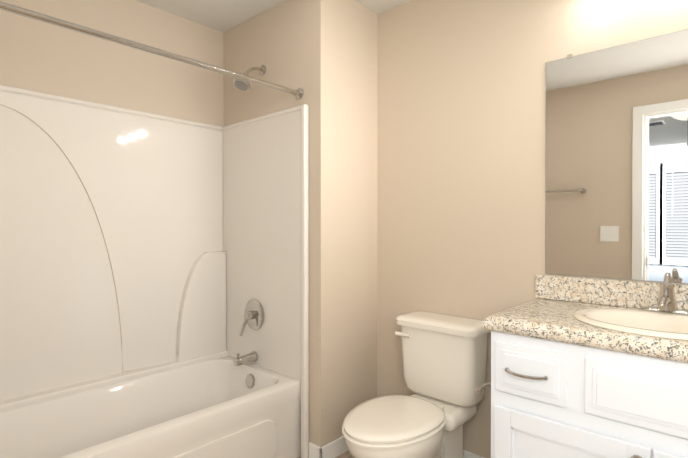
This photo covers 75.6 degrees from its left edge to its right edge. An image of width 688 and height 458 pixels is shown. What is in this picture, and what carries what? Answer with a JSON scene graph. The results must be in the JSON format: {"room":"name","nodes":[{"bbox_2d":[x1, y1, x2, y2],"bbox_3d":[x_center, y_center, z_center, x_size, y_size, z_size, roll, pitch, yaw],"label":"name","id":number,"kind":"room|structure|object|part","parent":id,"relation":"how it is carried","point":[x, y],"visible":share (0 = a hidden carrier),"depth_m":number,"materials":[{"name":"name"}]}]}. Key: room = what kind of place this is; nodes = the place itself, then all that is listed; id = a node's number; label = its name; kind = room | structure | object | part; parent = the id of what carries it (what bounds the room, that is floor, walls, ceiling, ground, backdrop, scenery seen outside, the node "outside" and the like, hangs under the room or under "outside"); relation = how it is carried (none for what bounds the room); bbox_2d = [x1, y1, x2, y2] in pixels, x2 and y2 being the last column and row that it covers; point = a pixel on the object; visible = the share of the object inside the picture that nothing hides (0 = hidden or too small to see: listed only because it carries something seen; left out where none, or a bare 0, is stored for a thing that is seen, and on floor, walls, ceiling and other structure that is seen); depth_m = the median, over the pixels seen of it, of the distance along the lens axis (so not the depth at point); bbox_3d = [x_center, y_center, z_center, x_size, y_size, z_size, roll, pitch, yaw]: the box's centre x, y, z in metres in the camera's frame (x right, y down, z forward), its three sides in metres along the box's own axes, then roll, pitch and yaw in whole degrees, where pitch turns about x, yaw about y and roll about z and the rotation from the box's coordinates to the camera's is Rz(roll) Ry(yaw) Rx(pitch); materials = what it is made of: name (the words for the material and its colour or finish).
{"room":"bathroom","nodes":[
{"label":"bathroom","id":0,"kind":"room"},
{"bbox_2d":[0,0,222,126],"bbox_3d":[-1.431,-0.026,2.182,0.100,2.440,1.860,0,1,42],"label":"wall","id":1,"kind":"structure","parent":0,"point":[39,56],"depth_m":2.35,"materials":[{"name":"paint"}]},
{"bbox_2d":[222,105,300,129],"bbox_3d":[-0.494,-0.632,2.561,0.767,0.025,0.027,0,1,42],"label":"wall trim","id":2,"kind":"structure","parent":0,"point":[293,111],"depth_m":2.51,"materials":[{"name":"beige plastic"}]},
{"bbox_2d":[136,0,410,32],"bbox_3d":[0.005,-1.269,1.248,3.469,0.060,2.424,0,1,42],"label":"ceiling","id":3,"kind":"structure","parent":0,"point":[223,16],"depth_m":2.51,"materials":[{"name":"paint"}]},
{"bbox_2d":[223,0,376,446],"bbox_3d":[-0.291,-0.030,2.783,0.980,2.440,0.564,0,1,42],"label":"wall","id":4,"kind":"structure","parent":0,"point":[322,54],"depth_m":2.39,"materials":[{"name":"paint"}]},
{"bbox_2d":[309,443,321,457],"bbox_3d":[-0.146,1.150,2.269,0.091,0.087,0.014,0,1,42],"label":"baseboard","id":5,"kind":"structure","parent":4,"relation":"attached to","point":[313,450],"depth_m":2.27,"materials":[{"name":"white wood"}]},
{"bbox_2d":[319,436,347,457],"bbox_3d":[0.039,1.149,2.416,0.014,0.087,0.478,0,1,42],"label":"baseboard","id":6,"kind":"structure","parent":4,"relation":"attached to","point":[335,448],"depth_m":2.31,"materials":[{"name":"white wood"}]},
{"bbox_2d":[301,104,308,457],"bbox_3d":[-0.203,0.275,2.298,0.038,1.836,0.036,0,1,42],"label":"trim","id":7,"kind":"structure","parent":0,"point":[304,107],"depth_m":2.28,"materials":[{"name":"beige plastic"}]},
{"bbox_2d":[297,451,354,457],"bbox_3d":[0.005,1.231,1.267,3.469,0.060,2.424,0,1,42],"label":"floor","id":8,"kind":"structure","parent":0,"point":[346,454],"depth_m":2.33,"materials":[{"name":"tile"}]},
{"bbox_2d":[0,1,308,457],"bbox_3d":[-0.983,0.128,2.005,0.799,2.134,1.518,0,1,42],"label":"shower","id":9,"kind":"object","parent":8,"relation":"on","point":[154,285],"visible":1,"depth_m":2.31,"materials":[{"name":"beige plastic"}]},
{"bbox_3d":[-1.271,0.082,2.267,0.020,1.443,1.516,0,1,42],"label":"panel","id":10,"kind":"part","parent":9,"relation":"part of","materials":[{"name":"beige plastic"}]},
{"bbox_3d":[-0.744,-0.710,1.782,0.025,0.025,1.492,0,1,42],"label":"rail rod","id":11,"kind":"part","parent":9,"relation":"part of","materials":[{"name":"silver metal"}]},
{"bbox_2d":[0,356,300,457],"bbox_3d":[-0.996,0.995,2.024,0.762,0.400,1.516,0,1,42],"label":"tub","id":12,"kind":"object","parent":9,"relation":"in","point":[209,407],"depth_m":2.14,"materials":[{"name":"beige plastic"}]},
{"bbox_3d":[-0.753,1.042,1.742,0.018,0.220,1.226,0,1,42],"label":"apron panel","id":13,"kind":"part","parent":9,"relation":"part of","materials":[{"name":"beige plastic"}]},
{"bbox_3d":[-0.568,0.553,2.545,0.043,0.121,0.052,0,1,42],"label":"valve lever","id":14,"kind":"part","parent":9,"relation":"part of","materials":[{"name":"silver metal"}]},
{"bbox_3d":[-0.564,0.740,2.534,0.060,0.061,0.138,0,1,42],"label":"spout","id":15,"kind":"part","parent":9,"relation":"part of","materials":[{"name":"silver metal"}]},
{"bbox_3d":[-0.524,0.497,2.576,0.180,0.180,0.015,0,1,42],"label":"valve plate","id":16,"kind":"part","parent":9,"relation":"part of","materials":[{"name":"silver metal"}]},
{"bbox_3d":[-0.511,-0.891,2.506,0.017,0.060,0.109,0,1,42],"label":"arm","id":17,"kind":"part","parent":9,"relation":"part of"},
{"bbox_2d":[222,110,300,380],"bbox_3d":[-0.495,0.080,2.572,0.759,1.443,0.020,0,1,42],"label":"wall panel","id":18,"kind":"object","parent":9,"relation":"on","point":[261,156],"depth_m":2.52,"materials":[{"name":"beige plastic"}]},
{"bbox_2d":[342,311,490,457],"bbox_3d":[0.296,0.816,1.972,0.440,0.759,0.773,0,1,42],"label":"toilet","id":19,"kind":"object","parent":8,"relation":"on","point":[444,356],"visible":0.98,"depth_m":2.01,"materials":[{"name":"white ceramic"}]},
{"bbox_3d":[0.204,0.815,1.870,0.380,0.020,0.498,0,1,42],"label":"seat","id":20,"kind":"part","parent":19,"relation":"part of","materials":[{"name":"white ceramic"}]},
{"bbox_3d":[0.203,0.791,1.869,0.370,0.027,0.485,0,1,42],"label":"seat lid","id":21,"kind":"part","parent":19,"relation":"part of","materials":[{"name":"white ceramic"}]},
{"bbox_3d":[0.263,1.011,1.936,0.366,0.370,0.645,0,1,42],"label":"bowl","id":22,"kind":"part","parent":19,"relation":"part of","materials":[{"name":"white ceramic"}]},
{"bbox_3d":[0.292,0.525,2.203,0.082,0.022,0.024,0,1,42],"label":"lever arm","id":23,"kind":"part","parent":19,"relation":"part of"},
{"bbox_3d":[0.480,0.459,2.172,0.440,0.047,0.226,0,1,42],"label":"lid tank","id":24,"kind":"part","parent":19,"relation":"part of","materials":[{"name":"white ceramic"}]},
{"bbox_3d":[0.484,0.653,2.178,0.400,0.347,0.190,0,1,42],"label":"tank","id":25,"kind":"part","parent":19,"relation":"part of","materials":[{"name":"white ceramic"}]},
{"bbox_2d":[475,272,687,457],"bbox_3d":[1.013,0.677,1.456,1.011,1.045,0.579,0,1,42],"label":"bathroom vanity","id":26,"kind":"object","parent":8,"relation":"on","point":[581,367],"visible":1,"depth_m":1.42,"materials":[{"name":"painted wood"},{"name":"granite laminate"},{"name":"brushed nickel"}]},
{"bbox_3d":[0.533,0.583,1.640,0.046,0.014,0.082,0,1,42],"label":"arm","id":27,"kind":"part","parent":26,"relation":"part of"},
{"bbox_3d":[0.546,0.731,1.580,0.040,0.735,0.019,0,1,42],"label":"frame","id":28,"kind":"part","parent":26,"relation":"part of","materials":[{"name":"white wood"}]},
{"bbox_3d":[0.595,0.483,1.469,0.133,0.010,0.038,0,1,42],"label":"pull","id":29,"kind":"part","parent":26,"relation":"part of","materials":[{"name":"silver metal"}]},
{"bbox_3d":[0.623,0.482,1.489,0.234,0.170,0.011,0,1,42],"label":"drawer","id":30,"kind":"part","parent":26,"relation":"part of","materials":[{"name":"white wood"}]},
{"bbox_3d":[0.705,0.848,1.417,0.350,0.347,0.006,0,1,42],"label":"door panel","id":31,"kind":"part","parent":26,"relation":"part of","materials":[{"name":"white wood"}]},
{"bbox_3d":[0.703,0.651,1.413,0.342,0.058,0.019,0,1,42],"label":"door rail","id":32,"kind":"part","parent":26,"relation":"part of","materials":[{"name":"white wood"}]},
{"bbox_3d":[0.739,0.490,1.404,0.075,0.170,0.019,0,1,42],"label":"frame","id":33,"kind":"part","parent":26,"relation":"part of","materials":[{"name":"white wood"}]},
{"bbox_2d":[483,298,687,362],"bbox_3d":[1.038,0.337,1.454,0.974,0.054,0.546,0,1,42],"label":"countertop","id":34,"kind":"structure","parent":26,"relation":"on","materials":[{"name":"stone"}]},
{"bbox_2d":[573,307,687,340],"bbox_3d":[1.022,0.374,1.437,0.504,0.161,0.426,0,1,42],"label":"sink","id":35,"kind":"object","parent":34,"relation":"in","point":[647,322],"depth_m":1.52,"materials":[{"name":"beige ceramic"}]},
{"bbox_2d":[640,272,687,315],"bbox_3d":[1.102,0.224,1.523,0.160,0.139,0.165,0,1,42],"label":"faucet","id":36,"kind":"object","parent":34,"relation":"on","point":[666,305],"depth_m":1.54,"materials":[{"name":"silver metal"}]},
{"bbox_3d":[0.877,0.386,1.277,0.854,0.040,0.019,0,1,42],"label":"frame","id":37,"kind":"part","parent":26,"relation":"part of","materials":[{"name":"white wood"}]},
{"bbox_3d":[0.877,0.596,1.279,0.854,0.040,0.019,0,1,42],"label":"frame","id":38,"kind":"part","parent":26,"relation":"part of","materials":[{"name":"white wood"}]},
{"bbox_2d":[377,0,687,457],"bbox_3d":[1.149,-0.023,1.788,2.489,2.440,0.100,0,1,42],"label":"wall","id":39,"kind":"structure","parent":0,"point":[461,128],"depth_m":2.20,"materials":[{"name":"paint"}]},
{"bbox_2d":[463,450,483,457],"bbox_3d":[0.536,1.150,2.278,0.907,0.087,0.014,0,1,42],"label":"baseboard","id":40,"kind":"structure","parent":39,"relation":"attached to","point":[466,454],"depth_m":2.19,"materials":[{"name":"white wood"}]},
{"bbox_2d":[535,274,687,309],"bbox_3d":[1.214,0.256,1.647,0.974,0.104,0.020,0,1,42],"label":"backsplash","id":41,"kind":"structure","parent":39,"relation":"attached to","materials":[{"name":"stone"}]},
{"bbox_2d":[545,29,687,283],"bbox_3d":[1.219,-0.268,1.649,0.900,0.940,0.010,0,1,42],"label":"mirror","id":42,"kind":"object","parent":39,"relation":"attached to","point":[616,190],"visible":1,"depth_m":1.76,"materials":[{"name":"grey mirror"}]}
]}

